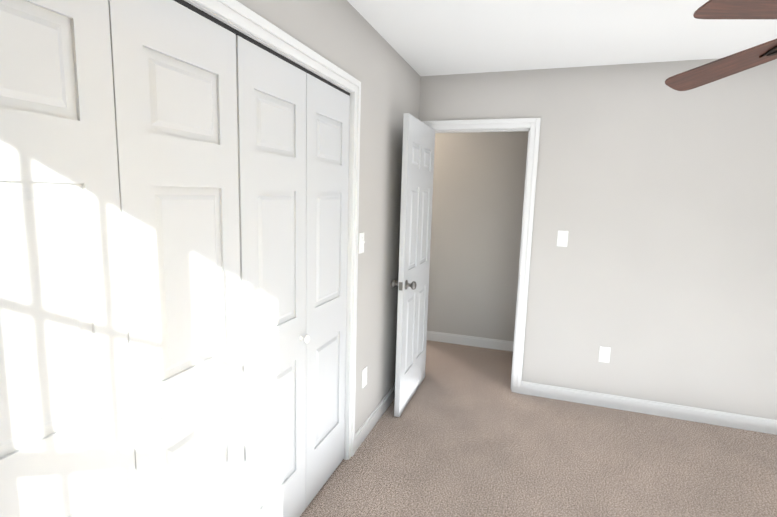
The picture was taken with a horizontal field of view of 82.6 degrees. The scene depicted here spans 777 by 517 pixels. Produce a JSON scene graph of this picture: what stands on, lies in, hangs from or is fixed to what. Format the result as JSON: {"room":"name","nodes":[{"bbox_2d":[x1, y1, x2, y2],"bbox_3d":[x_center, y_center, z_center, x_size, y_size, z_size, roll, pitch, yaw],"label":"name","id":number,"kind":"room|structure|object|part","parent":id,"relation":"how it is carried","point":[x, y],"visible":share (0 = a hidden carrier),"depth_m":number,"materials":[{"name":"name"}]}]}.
{"room":"empty bedroom","nodes":[
{"label":"empty bedroom","id":0,"kind":"room"},
{"bbox_2d":[237,0,420,432],"bbox_3d":[-0.417,0.011,1.949,0.120,2.440,3.585,4,9,18],"label":"wall","id":1,"kind":"structure","parent":0,"point":[346,36],"depth_m":2.67,"materials":[{"name":"beige paint"}]},
{"bbox_2d":[0,0,137,516],"bbox_3d":[-0.750,0.354,0.931,0.034,2.000,0.446,4,9,18],"label":"closet door","id":2,"kind":"structure","parent":1,"relation":"in","point":[66,438],"depth_m":0.95,"materials":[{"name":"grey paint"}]},
{"bbox_2d":[108,0,244,516],"bbox_3d":[-0.585,0.299,1.346,0.077,2.000,0.446,4,9,18],"label":"closet door","id":3,"kind":"structure","parent":1,"relation":"in","point":[174,82],"depth_m":1.27,"materials":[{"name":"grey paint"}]},
{"bbox_2d":[174,0,349,95],"bbox_3d":[-0.506,-0.729,1.425,0.036,0.012,1.810,4,9,18],"label":"trim","id":4,"kind":"structure","parent":1,"relation":"attached to","point":[216,21],"depth_m":1.49,"materials":[{"name":"black metal"}]},
{"bbox_2d":[184,0,360,459],"bbox_3d":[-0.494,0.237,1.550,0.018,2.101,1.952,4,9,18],"label":"trim","id":5,"kind":"structure","parent":1,"relation":"attached to","point":[239,14],"depth_m":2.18,"materials":[{"name":"white paint"}]},
{"bbox_2d":[236,35,309,516],"bbox_3d":[-0.438,0.242,1.774,0.077,2.000,0.446,4,9,18],"label":"closet door","id":6,"kind":"structure","parent":1,"relation":"in","point":[271,109],"depth_m":1.72,"materials":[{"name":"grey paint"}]},
{"bbox_2d":[306,73,349,507],"bbox_3d":[-0.314,0.185,2.203,0.034,2.000,0.446,4,9,18],"label":"closet door","id":7,"kind":"structure","parent":1,"relation":"in","point":[327,141],"depth_m":2.16,"materials":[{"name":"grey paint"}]},
{"bbox_2d":[358,232,364,253],"bbox_3d":[-0.146,-0.087,2.513,0.023,0.115,0.070,4,9,18],"label":"light switch","id":8,"kind":"object","parent":1,"relation":"attached to","point":[361,242],"visible":1,"depth_m":2.51,"materials":[{"name":"white plastic"}]},
{"bbox_2d":[362,366,366,387],"bbox_3d":[-0.146,0.732,2.722,0.007,0.115,0.070,4,9,18],"label":"electrical outlet","id":9,"kind":"object","parent":1,"relation":"attached to","point":[364,376],"visible":1,"depth_m":2.71,"materials":[{"name":"white plastic"}]},
{"bbox_2d":[427,131,527,341],"bbox_3d":[0.125,-0.371,4.730,5.740,2.440,0.120,4,9,18],"label":"wall","id":10,"kind":"structure","parent":0,"point":[478,198],"depth_m":4.42,"materials":[{"name":"beige paint"}]},
{"bbox_2d":[427,331,513,351],"bbox_3d":[1.524,0.904,4.349,2.429,0.100,0.014,4,9,18],"label":"baseboard","id":11,"kind":"structure","parent":10,"relation":"attached to","point":[471,341],"depth_m":4.55,"materials":[{"name":"white paint"}]},
{"bbox_2d":[300,340,776,516],"bbox_3d":[0.449,1.087,3.572,7.550,0.100,7.400,4,9,18],"label":"floor","id":12,"kind":"structure","parent":0,"point":[467,432],"depth_m":2.60,"materials":[{"name":"carpet"}]},
{"bbox_2d":[347,0,776,75],"bbox_3d":[0.519,-1.427,3.213,7.550,0.100,7.400,4,9,18],"label":"ceiling","id":13,"kind":"structure","parent":0,"point":[433,37],"depth_m":2.46,"materials":[{"name":"white paint"}]},
{"bbox_2d":[665,0,776,90],"bbox_3d":[1.506,-0.717,1.232,1.251,0.690,1.263,4,9,18],"label":"fan","id":14,"kind":"object","parent":13,"relation":"hanging from","point":[729,65],"visible":1,"depth_m":1.56,"materials":[{"name":"brown wood"}]},
{"bbox_3d":[1.282,-0.721,1.644,0.146,0.006,0.455,10,-6,-27],"label":"blade","id":15,"kind":"part","parent":14,"relation":"part of","materials":[{"name":"brown wood"}]},
{"bbox_3d":[1.058,-0.685,1.191,0.455,0.006,0.146,-4,-2,-9],"label":"blade","id":16,"kind":"part","parent":14,"relation":"part of","materials":[{"name":"brown wood"}]},
{"bbox_2d":[419,58,776,419],"bbox_3d":[1.173,-0.146,3.357,5.620,2.440,0.120,4,9,18],"label":"wall","id":17,"kind":"structure","parent":0,"point":[655,196],"depth_m":3.07,"materials":[{"name":"beige paint"}]},
{"bbox_2d":[422,118,540,393],"bbox_3d":[0.676,-0.015,3.545,0.882,2.101,0.156,4,9,18],"label":"door frame","id":18,"kind":"structure","parent":17,"relation":"attached to","point":[533,124],"depth_m":3.33,"materials":[{"name":"white paint"}]},
{"bbox_2d":[391,113,434,416],"bbox_3d":[0.203,0.045,3.250,0.177,2.015,0.747,4,9,18],"label":"entry door","id":19,"kind":"structure","parent":18,"relation":"attached to","point":[412,283],"depth_m":3.11,"materials":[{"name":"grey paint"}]},
{"bbox_2d":[557,231,567,246],"bbox_3d":[1.278,-0.145,3.244,0.070,0.115,0.023,4,9,18],"label":"light switch","id":20,"kind":"object","parent":17,"relation":"attached to","point":[562,239],"visible":1,"depth_m":3.25,"materials":[{"name":"white plastic"}]},
{"bbox_2d":[599,346,610,362],"bbox_3d":[1.593,0.708,3.259,0.070,0.115,0.007,4,9,18],"label":"electrical outlet","id":21,"kind":"object","parent":17,"relation":"attached to","point":[604,354],"visible":1,"depth_m":3.26,"materials":[{"name":"white plastic"}]},
{"bbox_2d":[521,381,776,434],"bbox_3d":[2.397,1.116,3.034,2.859,0.100,0.014,4,9,18],"label":"baseboard","id":22,"kind":"structure","parent":17,"relation":"attached to","point":[728,419],"depth_m":3.19,"materials":[{"name":"white paint"}]}
]}

